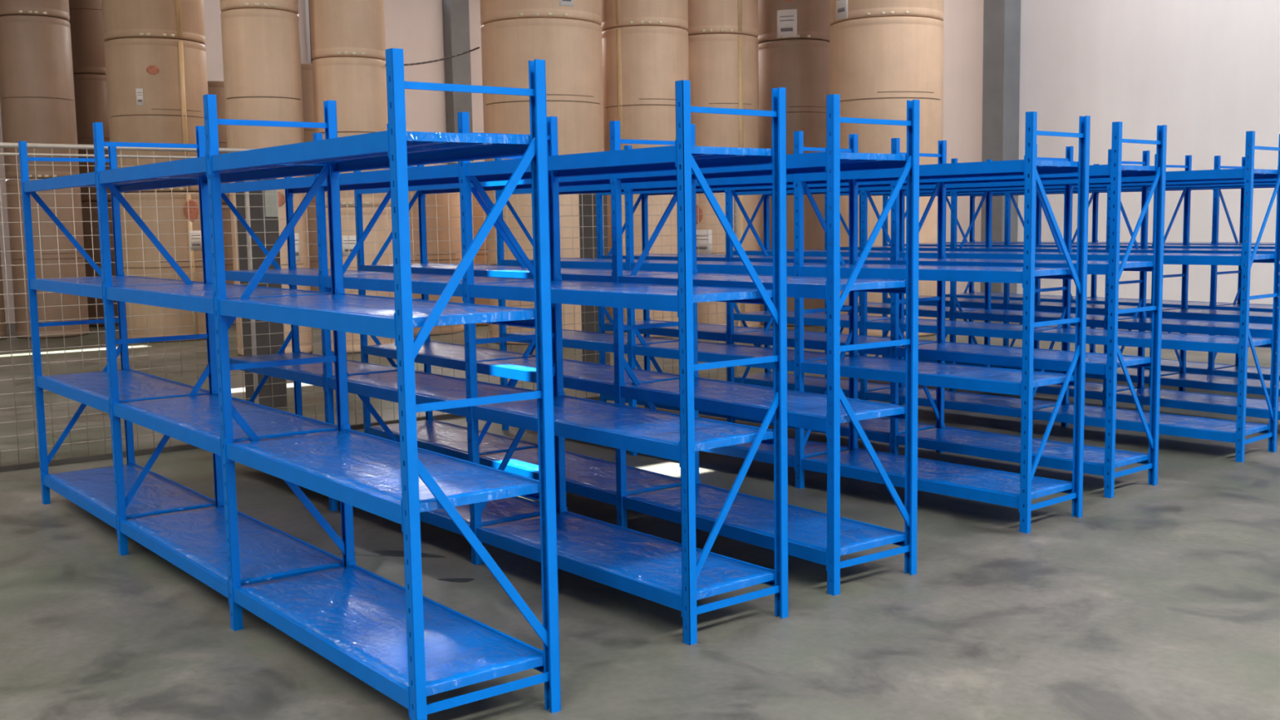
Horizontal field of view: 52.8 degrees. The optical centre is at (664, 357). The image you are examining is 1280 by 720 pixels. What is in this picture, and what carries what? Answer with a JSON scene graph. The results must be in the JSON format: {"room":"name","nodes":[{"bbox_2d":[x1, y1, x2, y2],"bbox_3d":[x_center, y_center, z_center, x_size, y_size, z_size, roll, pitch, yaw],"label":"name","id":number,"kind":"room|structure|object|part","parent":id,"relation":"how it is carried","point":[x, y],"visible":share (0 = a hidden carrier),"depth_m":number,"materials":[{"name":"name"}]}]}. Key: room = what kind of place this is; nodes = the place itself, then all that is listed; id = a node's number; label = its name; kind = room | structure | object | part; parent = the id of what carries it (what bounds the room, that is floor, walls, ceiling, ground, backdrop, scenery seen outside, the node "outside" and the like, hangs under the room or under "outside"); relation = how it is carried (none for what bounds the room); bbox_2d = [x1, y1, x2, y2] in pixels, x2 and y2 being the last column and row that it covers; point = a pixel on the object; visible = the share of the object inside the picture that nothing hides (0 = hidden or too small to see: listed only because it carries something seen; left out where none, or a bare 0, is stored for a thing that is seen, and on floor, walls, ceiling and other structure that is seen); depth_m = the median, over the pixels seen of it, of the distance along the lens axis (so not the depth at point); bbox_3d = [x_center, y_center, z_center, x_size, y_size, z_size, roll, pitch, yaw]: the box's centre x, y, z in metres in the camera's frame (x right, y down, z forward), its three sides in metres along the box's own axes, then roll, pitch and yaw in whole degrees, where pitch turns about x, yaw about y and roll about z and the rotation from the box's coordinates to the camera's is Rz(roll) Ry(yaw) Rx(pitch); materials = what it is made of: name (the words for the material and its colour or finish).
{"room":"warehouse","nodes":[
{"label":"warehouse","id":0,"kind":"room"},
{"bbox_2d":[0,0,484,323],"bbox_3d":[-11.289,-4.517,20.562,23.000,8.000,0.200,-6,8,-38],"label":"wall","id":1,"kind":"structure","parent":0,"point":[416,27],"depth_m":25.35,"materials":[{"name":"grey paint"}]},
{"bbox_2d":[0,318,1279,719],"bbox_3d":[-1.547,0.689,8.816,23.400,0.150,31.400,-6,8,-38],"label":"floor","id":2,"kind":"structure","parent":0,"point":[1161,601],"depth_m":5.13,"materials":[{"name":"concrete"}]},
{"bbox_2d":[0,247,6,338],"bbox_3d":[-9.723,-1.325,17.994,0.820,2.150,0.825,-6,8,-38],"label":"paper roll","id":3,"kind":"object","parent":2,"relation":"on","point":[2,326],"visible":0.88,"depth_m":18.11,"materials":[{"name":"paper"}]},
{"bbox_2d":[5,179,88,337],"bbox_3d":[-8.846,-1.431,18.489,0.956,2.230,0.961,-6,8,-38],"label":"paper roll","id":4,"kind":"object","parent":2,"relation":"on","point":[47,228],"visible":0.62,"depth_m":18.13,"materials":[{"name":"paper"}]},
{"bbox_2d":[0,14,79,178],"bbox_3d":[-8.879,-3.649,18.253,0.956,2.230,0.962,-6,8,-38],"label":"paper roll","id":5,"kind":"object","parent":4,"relation":"on","point":[37,99],"visible":0.81,"depth_m":17.87,"materials":[{"name":"paper"}]},
{"bbox_2d":[0,0,70,21],"bbox_3d":[-8.912,-5.867,18.016,0.956,2.230,0.961,-6,8,-38],"label":"paper roll","id":6,"kind":"object","parent":5,"relation":"on","point":[60,9],"visible":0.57,"depth_m":17.74,"materials":[{"name":"paper"}]},
{"bbox_2d":[81,201,118,326],"bbox_3d":[-8.941,-1.501,20.482,0.765,1.950,0.767,-6,8,-38],"label":"paper roll","id":7,"kind":"object","parent":2,"relation":"on","point":[86,212],"visible":0.18,"depth_m":20.11,"materials":[{"name":"paper"}]},
{"bbox_2d":[73,74,111,201],"bbox_3d":[-8.970,-3.441,20.276,0.765,1.950,0.767,-6,8,-38],"label":"paper roll","id":8,"kind":"object","parent":7,"relation":"on","point":[90,90],"visible":0.36,"depth_m":19.90,"materials":[{"name":"paper"}]},
{"bbox_2d":[68,0,106,75],"bbox_3d":[-8.999,-5.380,20.069,0.765,1.950,0.767,-6,8,-38],"label":"paper roll","id":9,"kind":"object","parent":8,"relation":"on","point":[86,21],"visible":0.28,"depth_m":19.78,"materials":[{"name":"paper"}]},
{"bbox_2d":[120,191,206,342],"bbox_3d":[-6.848,-1.266,17.749,1.286,2.000,1.287,-6,8,-38],"label":"paper roll","id":10,"kind":"object","parent":2,"relation":"on","point":[148,202],"visible":0.55,"depth_m":17.19,"materials":[{"name":"paper"}]},
{"bbox_2d":[103,37,208,192],"bbox_3d":[-6.877,-3.255,17.537,1.286,2.000,1.288,-6,8,-38],"label":"paper roll","id":11,"kind":"object","parent":10,"relation":"on","point":[157,87],"visible":0.71,"depth_m":16.97,"materials":[{"name":"paper"}]},
{"bbox_2d":[101,0,205,44],"bbox_3d":[-6.906,-5.245,17.325,1.286,2.000,1.288,-6,8,-38],"label":"paper roll","id":12,"kind":"object","parent":11,"relation":"on","point":[181,20],"visible":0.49,"depth_m":16.88,"materials":[{"name":"paper"}]},
{"bbox_2d":[222,204,235,324],"bbox_3d":[-6.984,-1.488,20.426,0.725,1.880,0.725,-6,8,-38],"label":"paper roll","id":13,"kind":"object","parent":2,"relation":"on","point":[228,265],"visible":0.12,"depth_m":20.08,"materials":[{"name":"paper"}]},
{"bbox_2d":[207,80,230,204],"bbox_3d":[-7.011,-3.359,20.227,0.725,1.880,0.725,-6,8,-38],"label":"paper roll","id":14,"kind":"object","parent":13,"relation":"on","point":[215,87],"visible":0.21,"depth_m":19.86,"materials":[{"name":"paper"}]},
{"bbox_2d":[235,177,287,408],"bbox_3d":[-3.357,-0.601,10.714,0.260,2.065,0.290,1,6,14],"label":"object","id":15,"kind":"structure","parent":2,"relation":"on","point":[256,214],"depth_m":10.62,"materials":[{"name":"paint"}]},
{"bbox_3d":[-3.247,-1.284,10.626,0.008,0.240,0.190,1,6,14],"label":"pale plate","id":16,"kind":"part","parent":15,"relation":"part of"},
{"bbox_2d":[229,189,313,355],"bbox_3d":[-4.700,-1.049,15.416,0.883,2.000,0.883,-6,8,-38],"label":"paper roll","id":17,"kind":"object","parent":2,"relation":"on","point":[300,237],"visible":0.23,"depth_m":15.17,"materials":[{"name":"paper"}]},
{"bbox_2d":[220,8,306,182],"bbox_3d":[-4.730,-3.038,15.204,0.883,2.000,0.884,-6,8,-38],"label":"paper roll","id":18,"kind":"object","parent":17,"relation":"on","point":[261,47],"visible":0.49,"depth_m":14.82,"materials":[{"name":"paper"}]},
{"bbox_2d":[219,0,298,14],"bbox_3d":[-4.759,-5.028,14.992,0.883,2.000,0.884,-6,8,-38],"label":"paper roll","id":19,"kind":"object","parent":18,"relation":"on","point":[291,6],"visible":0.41,"depth_m":14.75,"materials":[{"name":"paper"}]},
{"bbox_2d":[17,48,560,719],"bbox_3d":[-1.919,-0.036,5.517,0.502,2.000,4.458,-6,8,-38],"label":"shelving rack","id":20,"kind":"object","parent":2,"relation":"on","point":[409,646],"visible":1,"depth_m":4.69,"materials":[{"name":"metal"}]},
{"bbox_3d":[-3.472,-0.181,7.099,0.034,2.000,0.040,-6,8,-38],"label":"post","id":21,"kind":"part","parent":20,"relation":"part of","materials":[{"name":"metal"}]},
{"bbox_3d":[-2.558,-0.072,5.949,0.034,2.000,0.040,-6,8,-38],"label":"post","id":22,"kind":"part","parent":20,"relation":"part of","materials":[{"name":"metal"}]},
{"bbox_3d":[-3.108,-0.217,7.385,0.034,2.000,0.040,-6,8,-38],"label":"post","id":23,"kind":"part","parent":20,"relation":"part of","materials":[{"name":"metal"}]},
{"bbox_3d":[-2.194,-0.108,6.235,0.034,2.000,0.040,-6,8,-38],"label":"post","id":24,"kind":"part","parent":20,"relation":"part of","materials":[{"name":"metal"}]},
{"bbox_3d":[-1.643,0.037,4.800,0.034,2.000,0.040,-6,8,-38],"label":"post","id":25,"kind":"part","parent":20,"relation":"part of","materials":[{"name":"metal"}]},
{"bbox_3d":[-1.280,0.001,5.085,0.034,2.000,0.040,-6,8,-38],"label":"post","id":26,"kind":"part","parent":20,"relation":"part of","materials":[{"name":"metal"}]},
{"bbox_3d":[-0.729,0.146,3.650,0.034,2.000,0.040,-6,8,-38],"label":"post","id":27,"kind":"part","parent":20,"relation":"part of","materials":[{"name":"metal"}]},
{"bbox_3d":[-0.366,0.110,3.936,0.034,2.000,0.040,-6,8,-38],"label":"post","id":28,"kind":"part","parent":20,"relation":"part of","materials":[{"name":"metal"}]},
{"bbox_2d":[308,0,312,63],"bbox_3d":[-6.439,-4.954,23.993,0.320,8.000,0.400,-6,8,-38],"label":"steel column","id":29,"kind":"structure","parent":2,"relation":"on","point":[308,0],"depth_m":23.90,"materials":[{"name":"paint"}]},
{"bbox_2d":[306,195,319,291],"bbox_3d":[-5.359,-1.495,19.834,0.565,1.970,0.565,-6,8,-38],"label":"paper roll","id":30,"kind":"object","parent":2,"relation":"on","point":[312,224],"visible":0.07,"depth_m":19.52,"materials":[{"name":"paper"}]},
{"bbox_2d":[301,63,315,195],"bbox_3d":[-5.388,-3.454,19.625,0.565,1.970,0.565,-6,8,-38],"label":"paper roll","id":31,"kind":"object","parent":30,"relation":"on","point":[306,68],"visible":0.16,"depth_m":19.31,"materials":[{"name":"paper"}]},
{"bbox_2d":[325,206,395,352],"bbox_3d":[-3.746,-0.965,15.722,0.873,1.740,0.873,-6,8,-38],"label":"paper roll","id":32,"kind":"object","parent":2,"relation":"on","point":[380,224],"visible":0.38,"depth_m":15.35,"materials":[{"name":"paper"}]},
{"bbox_2d":[311,57,391,207],"bbox_3d":[-3.771,-2.696,15.537,0.873,1.740,0.874,-6,8,-38],"label":"paper roll","id":33,"kind":"object","parent":32,"relation":"on","point":[357,85],"visible":0.64,"depth_m":15.14,"materials":[{"name":"paper"}]},
{"bbox_2d":[309,0,386,61],"bbox_3d":[-3.797,-4.427,15.353,0.873,1.740,0.874,-6,8,-38],"label":"paper roll","id":34,"kind":"object","parent":33,"relation":"on","point":[338,28],"visible":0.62,"depth_m":15.05,"materials":[{"name":"paper"}]},
{"bbox_2d":[0,142,742,471],"bbox_3d":[-2.733,-0.459,9.289,8.780,2.066,0.120,-6,8,-38],"label":"wire mesh fence","id":35,"kind":"object","parent":2,"relation":"on","point":[19,466],"visible":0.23,"depth_m":8.77,"materials":[{"name":"metal"}]},
{"bbox_3d":[-2.723,-1.467,9.150,8.700,0.032,0.030,-6,8,-38],"label":"rail","id":36,"kind":"part","parent":35,"relation":"part of","materials":[{"name":"metal"}]},
{"bbox_3d":[-2.722,-1.412,9.156,8.700,0.018,0.018,-6,8,-38],"label":"second rail","id":37,"kind":"part","parent":35,"relation":"part of","materials":[{"name":"metal"}]},
{"bbox_3d":[-2.929,-0.431,9.136,0.120,2.050,0.120,-6,8,-38],"label":"fence post","id":38,"kind":"part","parent":35,"relation":"part of","materials":[{"name":"metal"}]},
{"bbox_3d":[-2.693,0.554,9.365,8.700,0.034,0.040,-6,8,-38],"label":"rail","id":39,"kind":"part","parent":35,"relation":"part of","materials":[{"name":"metal"}]},
{"bbox_3d":[0.662,-0.785,11.957,0.120,2.050,0.120,-6,8,-38],"label":"fence post","id":40,"kind":"part","parent":35,"relation":"part of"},
{"bbox_2d":[338,550,445,557],"bbox_3d":[-1.260,0.909,5.993,0.526,0.001,0.108,0,6,12],"label":"oil stain","id":41,"kind":"object","parent":2,"relation":"on","point":[366,553],"visible":0.76,"depth_m":5.99,"materials":[{"name":"liquid"}]},
{"bbox_2d":[388,191,463,335],"bbox_3d":[-3.404,-1.385,18.107,1.095,2.060,1.095,-6,8,-38],"label":"paper roll","id":42,"kind":"object","parent":2,"relation":"on","point":[442,235],"visible":0.22,"depth_m":17.66,"materials":[{"name":"paper"}]},
{"bbox_2d":[437,577,474,582],"bbox_3d":[-0.900,0.953,5.532,0.161,0.001,0.068,0,6,9],"label":"oil stain","id":43,"kind":"object","parent":2,"relation":"on","point":[451,580],"visible":1,"depth_m":5.53,"materials":[{"name":"liquid"}]},
{"bbox_2d":[443,0,473,164],"bbox_3d":[-4.126,-5.182,25.810,0.580,8.000,0.460,-6,8,-38],"label":"steel column","id":44,"kind":"structure","parent":2,"relation":"on","point":[455,12],"depth_m":25.61,"materials":[{"name":"grey paint"}]},
{"bbox_2d":[471,191,489,325],"bbox_3d":[-2.783,-1.575,19.517,0.845,2.120,0.845,-6,8,-38],"label":"paper roll","id":45,"kind":"object","parent":2,"relation":"on","point":[478,213],"visible":0.14,"depth_m":19.08,"materials":[{"name":"paper"}]},
{"bbox_2d":[220,80,788,644],"bbox_3d":[-1.149,-0.141,6.405,0.502,2.000,4.458,-6,8,-39],"label":"shelving rack","id":46,"kind":"object","parent":2,"relation":"on","point":[664,571],"visible":0.66,"depth_m":5.26,"materials":[{"name":"metal"}]},
{"bbox_3d":[-2.374,-0.320,8.249,0.034,2.000,0.040,-6,8,-39],"label":"post","id":47,"kind":"part","parent":46,"relation":"part of","materials":[{"name":"metal"}]},
{"bbox_3d":[-1.796,-0.177,6.824,0.034,2.000,0.040,-6,8,-39],"label":"post","id":48,"kind":"part","parent":46,"relation":"part of","materials":[{"name":"metal"}]},
{"bbox_3d":[-0.860,-0.070,5.692,0.034,2.000,0.040,-6,8,-39],"label":"post","id":49,"kind":"part","parent":46,"relation":"part of","materials":[{"name":"metal"}]},
{"bbox_3d":[-0.502,-0.106,5.985,0.034,2.000,0.040,-6,8,-39],"label":"post","id":50,"kind":"part","parent":46,"relation":"part of","materials":[{"name":"metal"}]},
{"bbox_3d":[0.076,0.037,4.560,0.034,2.000,0.040,-6,8,-39],"label":"post","id":51,"kind":"part","parent":46,"relation":"part of","materials":[{"name":"metal"}]},
{"bbox_3d":[0.434,0.000,4.853,0.034,2.000,0.040,-6,8,-39],"label":"post","id":52,"kind":"part","parent":46,"relation":"part of","materials":[{"name":"metal"}]},
{"bbox_2d":[485,190,582,344],"bbox_3d":[-1.528,-1.236,16.729,1.539,2.000,1.539,-6,8,-38],"label":"paper roll","id":53,"kind":"object","parent":2,"relation":"on","point":[568,222],"visible":0.1,"depth_m":16.04,"materials":[{"name":"paper"}]},
{"bbox_2d":[480,17,604,161],"bbox_3d":[-1.558,-3.225,16.517,1.539,2.000,1.539,-6,8,-38],"label":"paper roll","id":54,"kind":"object","parent":53,"relation":"on","point":[571,50],"visible":0.56,"depth_m":15.86,"materials":[{"name":"paper"}]},
{"bbox_2d":[385,46,479,66],"bbox_3d":[-2.829,-3.696,15.786,0.019,0.351,1.432,5,8,43],"label":"cable","id":55,"kind":"object","parent":54,"relation":"hanging from","point":[478,47],"visible":0.81,"depth_m":15.87,"materials":[{"name":"rubber"}]},
{"bbox_2d":[480,0,601,26],"bbox_3d":[-1.587,-5.215,16.305,1.539,2.000,1.541,-6,8,-38],"label":"paper roll","id":56,"kind":"object","parent":54,"relation":"on","point":[491,11],"visible":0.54,"depth_m":15.76,"materials":[{"name":"paper"}]},
{"bbox_2d":[578,193,610,364],"bbox_3d":[-0.738,-0.937,13.508,0.260,2.065,0.290,1,6,14],"label":"steel pillar","id":57,"kind":"structure","parent":2,"relation":"on","point":[584,232],"depth_m":13.39,"materials":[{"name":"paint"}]},
{"bbox_2d":[353,93,919,595],"bbox_3d":[-0.493,-0.217,7.026,0.502,2.000,4.458,-5,8,-37],"label":"shelving rack","id":58,"kind":"object","parent":2,"relation":"on","point":[815,536],"visible":0.63,"depth_m":5.94,"materials":[{"name":"metal"}]},
{"bbox_3d":[-2.025,-0.365,8.628,0.034,2.000,0.040,-5,8,-37],"label":"post","id":59,"kind":"part","parent":58,"relation":"part of","materials":[{"name":"metal"}]},
{"bbox_3d":[-1.657,-0.401,8.909,0.034,2.000,0.040,-5,8,-37],"label":"post","id":60,"kind":"part","parent":58,"relation":"part of","materials":[{"name":"metal"}]},
{"bbox_3d":[-0.227,-0.144,6.305,0.034,2.000,0.040,-6,8,-37],"label":"post","id":61,"kind":"part","parent":58,"relation":"part of","materials":[{"name":"metal"}]},
{"bbox_3d":[0.141,-0.180,6.586,0.034,2.000,0.040,-5,8,-37],"label":"post","id":62,"kind":"part","parent":58,"relation":"part of","materials":[{"name":"metal"}]},
{"bbox_3d":[0.672,-0.034,5.144,0.034,2.000,0.040,-6,8,-37],"label":"post","id":63,"kind":"part","parent":58,"relation":"part of","materials":[{"name":"metal"}]},
{"bbox_3d":[1.040,-0.070,5.425,0.034,2.000,0.040,-6,8,-37],"label":"post","id":64,"kind":"part","parent":58,"relation":"part of","materials":[{"name":"metal"}]},
{"bbox_2d":[607,194,678,337],"bbox_3d":[-0.223,-1.316,17.299,1.155,2.000,1.154,-6,8,-38],"label":"paper roll","id":65,"kind":"object","parent":2,"relation":"on","point":[668,228],"visible":0.04,"depth_m":16.75,"materials":[{"name":"paper"}]},
{"bbox_2d":[601,26,688,151],"bbox_3d":[-0.253,-3.305,17.087,1.155,2.000,1.154,-6,8,-38],"label":"paper roll","id":66,"kind":"object","parent":65,"relation":"on","point":[642,65],"visible":0.58,"depth_m":16.56,"materials":[{"name":"paper"}]},
{"bbox_2d":[600,0,688,31],"bbox_3d":[-0.282,-5.295,16.875,1.155,2.000,1.154,-6,8,-38],"label":"paper roll","id":67,"kind":"object","parent":66,"relation":"on","point":[615,13],"visible":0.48,"depth_m":16.48,"materials":[{"name":"paper"}]},
{"bbox_2d":[696,192,759,328],"bbox_3d":[0.732,-1.417,18.112,1.209,2.000,1.205,-6,8,-38],"label":"paper roll","id":68,"kind":"object","parent":2,"relation":"on","point":[749,202],"visible":0.15,"depth_m":17.58,"materials":[{"name":"paper"}]},
{"bbox_2d":[688,33,759,148],"bbox_3d":[0.704,-3.406,17.902,1.204,2.000,1.205,-6,8,-38],"label":"paper roll","id":69,"kind":"object","parent":68,"relation":"on","point":[723,68],"visible":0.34,"depth_m":17.34,"materials":[{"name":"paper"}]},
{"bbox_2d":[687,0,758,38],"bbox_3d":[0.675,-5.396,17.690,1.204,2.000,1.205,-6,8,-38],"label":"paper roll","id":70,"kind":"object","parent":69,"relation":"on","point":[704,16],"visible":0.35,"depth_m":17.23,"materials":[{"name":"paper"}]},
{"bbox_2d":[759,193,824,325],"bbox_3d":[1.888,-1.499,18.729,1.095,2.000,1.095,-6,8,-38],"label":"paper roll","id":71,"kind":"object","parent":2,"relation":"on","point":[813,230],"visible":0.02,"depth_m":18.21,"materials":[{"name":"paper"}]},
{"bbox_2d":[758,39,830,154],"bbox_3d":[1.858,-3.489,18.517,1.095,2.000,1.095,-6,8,-38],"label":"paper roll","id":72,"kind":"object","parent":71,"relation":"on","point":[802,67],"visible":0.52,"depth_m":18.01,"materials":[{"name":"paper"}]},
{"bbox_2d":[757,0,830,44],"bbox_3d":[1.829,-5.478,18.305,1.095,2.000,1.095,-6,8,-38],"label":"paper roll","id":73,"kind":"object","parent":72,"relation":"on","point":[778,20],"visible":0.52,"depth_m":17.91,"materials":[{"name":"paper"}]},
{"bbox_2d":[494,111,1090,533],"bbox_3d":[0.440,-0.327,7.922,0.502,2.000,4.458,-6,8,-41],"label":"shelving rack","id":74,"kind":"object","parent":2,"relation":"on","point":[1009,489],"visible":0.59,"depth_m":6.78,"materials":[{"name":"metal"}]},
{"bbox_3d":[-1.193,-0.462,9.422,0.034,2.000,0.040,-6,8,-41],"label":"post","id":75,"kind":"part","parent":74,"relation":"part of","materials":[{"name":"metal"}]},
{"bbox_3d":[-0.220,-0.359,8.321,0.034,2.000,0.040,-6,8,-41],"label":"post","id":76,"kind":"part","parent":74,"relation":"part of","materials":[{"name":"metal"}]},
{"bbox_3d":[0.752,-0.256,7.219,0.034,2.000,0.040,-6,8,-41],"label":"post","id":77,"kind":"part","parent":74,"relation":"part of","materials":[{"name":"metal"}]},
{"bbox_3d":[1.100,-0.294,7.523,0.034,2.000,0.040,-6,8,-41],"label":"post","id":78,"kind":"part","parent":74,"relation":"part of","materials":[{"name":"metal"}]},
{"bbox_3d":[1.724,-0.153,6.118,0.034,2.000,0.040,-6,8,-41],"label":"post","id":79,"kind":"part","parent":74,"relation":"part of","materials":[{"name":"metal"}]},
{"bbox_3d":[2.072,-0.191,6.422,0.034,2.000,0.040,-6,8,-41],"label":"post","id":80,"kind":"part","parent":74,"relation":"part of","materials":[{"name":"metal"}]},
{"bbox_2d":[595,121,1167,497],"bbox_3d":[1.115,-0.417,8.674,0.502,2.000,4.458,-6,8,-41],"label":"shelving rack","id":81,"kind":"object","parent":2,"relation":"on","point":[1101,461],"visible":0.52,"depth_m":7.65,"materials":[{"name":"metal"}]},
{"bbox_3d":[-0.506,-0.554,10.187,0.034,2.000,0.040,-6,8,-41],"label":"post","id":82,"kind":"part","parent":81,"relation":"part of","materials":[{"name":"metal"}]},
{"bbox_3d":[-0.155,-0.591,10.488,0.034,2.000,0.040,-6,8,-41],"label":"post","id":83,"kind":"part","parent":81,"relation":"part of","materials":[{"name":"metal"}]},
{"bbox_3d":[0.458,-0.450,9.078,0.034,2.000,0.040,-6,8,-41],"label":"post","id":84,"kind":"part","parent":81,"relation":"part of","materials":[{"name":"metal"}]},
{"bbox_3d":[1.422,-0.346,7.969,0.034,2.000,0.040,-6,8,-41],"label":"post","id":85,"kind":"part","parent":81,"relation":"part of","materials":[{"name":"metal"}]},
{"bbox_3d":[1.772,-0.384,8.271,0.034,2.000,0.040,-6,8,-41],"label":"post","id":86,"kind":"part","parent":81,"relation":"part of","materials":[{"name":"metal"}]},
{"bbox_3d":[2.385,-0.242,6.860,0.034,2.000,0.040,-6,8,-41],"label":"post","id":87,"kind":"part","parent":81,"relation":"part of","materials":[{"name":"metal"}]},
{"bbox_3d":[2.736,-0.280,7.162,0.034,2.000,0.040,-6,8,-41],"label":"post","id":88,"kind":"part","parent":81,"relation":"part of","materials":[{"name":"metal"}]},
{"bbox_2d":[840,195,937,337],"bbox_3d":[2.908,-1.328,16.981,1.457,2.000,1.456,-6,8,-38],"label":"paper roll","id":89,"kind":"object","parent":2,"relation":"on","point":[928,232],"visible":0.06,"depth_m":16.39,"materials":[{"name":"paper"}]},
{"bbox_2d":[830,16,943,164],"bbox_3d":[2.878,-3.318,16.770,1.457,2.000,1.456,-6,8,-38],"label":"paper roll","id":90,"kind":"object","parent":89,"relation":"on","point":[878,64],"visible":0.64,"depth_m":16.13,"materials":[{"name":"paper"}]},
{"bbox_2d":[829,0,943,26],"bbox_3d":[2.847,-5.307,16.556,1.461,2.000,1.456,-6,8,-38],"label":"paper roll","id":91,"kind":"object","parent":90,"relation":"on","point":[840,11],"visible":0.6,"depth_m":16.05,"materials":[{"name":"paper"}]},
{"bbox_2d":[973,0,1021,322],"bbox_3d":[4.785,-4.520,18.360,0.450,8.000,0.510,-6,8,-38],"label":"steel column","id":92,"kind":"structure","parent":2,"relation":"on","point":[1002,18],"depth_m":18.33,"materials":[{"name":"grey paint"}]},
{"bbox_3d":[4.844,-0.558,18.782,0.450,0.030,0.510,-6,8,-38],"label":"plate","id":93,"kind":"part","parent":92,"relation":"part of","materials":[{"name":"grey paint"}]},
{"bbox_2d":[733,130,1279,462],"bbox_3d":[2.206,-0.530,9.590,0.502,2.000,4.458,-6,8,-42],"label":"shelving rack","id":94,"kind":"object","parent":2,"relation":"on","point":[1209,428],"visible":0.52,"depth_m":8.74,"materials":[{"name":"metal"}]},
{"bbox_3d":[0.900,-0.702,11.379,0.034,2.000,0.040,-6,8,-42],"label":"post","id":95,"kind":"part","parent":94,"relation":"part of","materials":[{"name":"metal"}]},
{"bbox_3d":[1.541,-0.562,9.981,0.034,2.000,0.040,-6,8,-42],"label":"post","id":96,"kind":"part","parent":94,"relation":"part of","materials":[{"name":"metal"}]},
{"bbox_3d":[1.885,-0.600,10.289,0.034,2.000,0.040,-6,8,-42],"label":"post","id":97,"kind":"part","parent":94,"relation":"part of","materials":[{"name":"metal"}]},
{"bbox_3d":[2.526,-0.461,8.892,0.034,2.000,0.040,-6,8,-42],"label":"post","id":98,"kind":"part","parent":94,"relation":"part of","materials":[{"name":"metal"}]},
{"bbox_3d":[2.871,-0.499,9.200,0.034,2.000,0.040,-6,8,-42],"label":"post","id":99,"kind":"part","parent":94,"relation":"part of","materials":[{"name":"metal"}]},
{"bbox_3d":[3.512,-0.359,7.802,0.034,2.000,0.040,-6,8,-42],"label":"post","id":100,"kind":"part","parent":94,"relation":"part of","materials":[{"name":"metal"}]},
{"bbox_3d":[3.856,-0.397,8.110,0.034,2.000,0.040,-6,8,-42],"label":"post","id":101,"kind":"part","parent":94,"relation":"part of","materials":[{"name":"metal"}]},
{"bbox_2d":[824,149,1279,419],"bbox_3d":[3.069,-0.632,10.426,0.502,2.000,4.458,-6,8,-38],"label":"shelving rack","id":102,"kind":"object","parent":2,"relation":"on","point":[1255,407],"visible":0.46,"depth_m":9.91,"materials":[{"name":"metal"}]},
{"bbox_3d":[1.516,-0.778,12.008,0.034,2.000,0.040,-6,8,-38],"label":"post","id":103,"kind":"part","parent":102,"relation":"part of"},
{"bbox_3d":[1.880,-0.814,12.293,0.034,2.000,0.040,-6,8,-38],"label":"post","id":104,"kind":"part","parent":102,"relation":"part of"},
{"bbox_3d":[2.430,-0.669,10.858,0.034,2.000,0.040,-6,8,-38],"label":"post","id":105,"kind":"part","parent":102,"relation":"part of","materials":[{"name":"metal"}]},
{"bbox_3d":[2.794,-0.705,11.144,0.034,2.000,0.040,-6,8,-38],"label":"post","id":106,"kind":"part","parent":102,"relation":"part of","materials":[{"name":"metal"}]},
{"bbox_3d":[3.344,-0.560,9.708,0.034,2.000,0.040,-6,8,-38],"label":"post","id":107,"kind":"part","parent":102,"relation":"part of","materials":[{"name":"metal"}]},
{"bbox_3d":[3.708,-0.596,9.994,0.034,2.000,0.040,-6,8,-38],"label":"post","id":108,"kind":"part","parent":102,"relation":"part of","materials":[{"name":"metal"}]},
{"bbox_2d":[882,154,1279,396],"bbox_3d":[3.757,-0.738,11.322,0.502,2.000,4.458,-6,8,-38],"label":"shelving rack","id":109,"kind":"object","parent":2,"relation":"on","point":[1182,380],"visible":0.3,"depth_m":10.88,"materials":[{"name":"metal"}]},
{"bbox_3d":[2.204,-0.883,12.904,0.034,2.000,0.040,-6,8,-38],"label":"post","id":110,"kind":"part","parent":109,"relation":"part of","materials":[{"name":"metal"}]},
{"bbox_3d":[3.119,-0.774,11.754,0.034,2.000,0.040,-6,8,-38],"label":"post","id":111,"kind":"part","parent":109,"relation":"part of","materials":[{"name":"metal"}]},
{"bbox_3d":[3.482,-0.810,12.040,0.034,2.000,0.040,-6,8,-38],"label":"post","id":112,"kind":"part","parent":109,"relation":"part of","materials":[{"name":"metal"}]},
{"bbox_3d":[4.033,-0.666,10.604,0.034,2.000,0.040,-6,8,-38],"label":"post","id":113,"kind":"part","parent":109,"relation":"part of","materials":[{"name":"metal"}]},
{"bbox_3d":[4.396,-0.701,10.890,0.034,2.000,0.040,-6,8,-38],"label":"post","id":114,"kind":"part","parent":109,"relation":"part of","materials":[{"name":"metal"}]},
{"bbox_2d":[945,155,1279,381],"bbox_3d":[4.438,-0.797,11.780,0.502,2.000,4.458,-6,8,-38],"label":"shelving rack","id":115,"kind":"object","parent":2,"relation":"on","point":[1210,367],"visible":0.39,"depth_m":11.38,"materials":[{"name":"metal"}]},
{"bbox_3d":[3.248,-0.978,13.648,0.034,2.000,0.040,-6,8,-38],"label":"post","id":116,"kind":"part","parent":115,"relation":"part of","materials":[{"name":"metal"}]},
{"bbox_3d":[3.799,-0.833,12.212,0.034,2.000,0.040,-6,8,-38],"label":"post","id":117,"kind":"part","parent":115,"relation":"part of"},
{"bbox_3d":[4.162,-0.869,12.498,0.034,2.000,0.040,-6,8,-38],"label":"post","id":118,"kind":"part","parent":115,"relation":"part of","materials":[{"name":"metal"}]},
{"bbox_3d":[4.713,-0.725,11.063,0.034,2.000,0.040,-6,8,-38],"label":"post","id":119,"kind":"part","parent":115,"relation":"part of","materials":[{"name":"metal"}]},
{"bbox_3d":[5.076,-0.760,11.348,0.034,2.000,0.040,-6,8,-38],"label":"post","id":120,"kind":"part","parent":115,"relation":"part of","materials":[{"name":"metal"}]},
{"bbox_2d":[942,0,1279,304],"bbox_3d":[7.409,-4.265,15.596,0.240,8.000,31.200,-6,8,-38],"label":"wall","id":121,"kind":"structure","parent":0,"point":[1208,71],"depth_m":16.94,"materials":[{"name":"white paint"}]}
]}

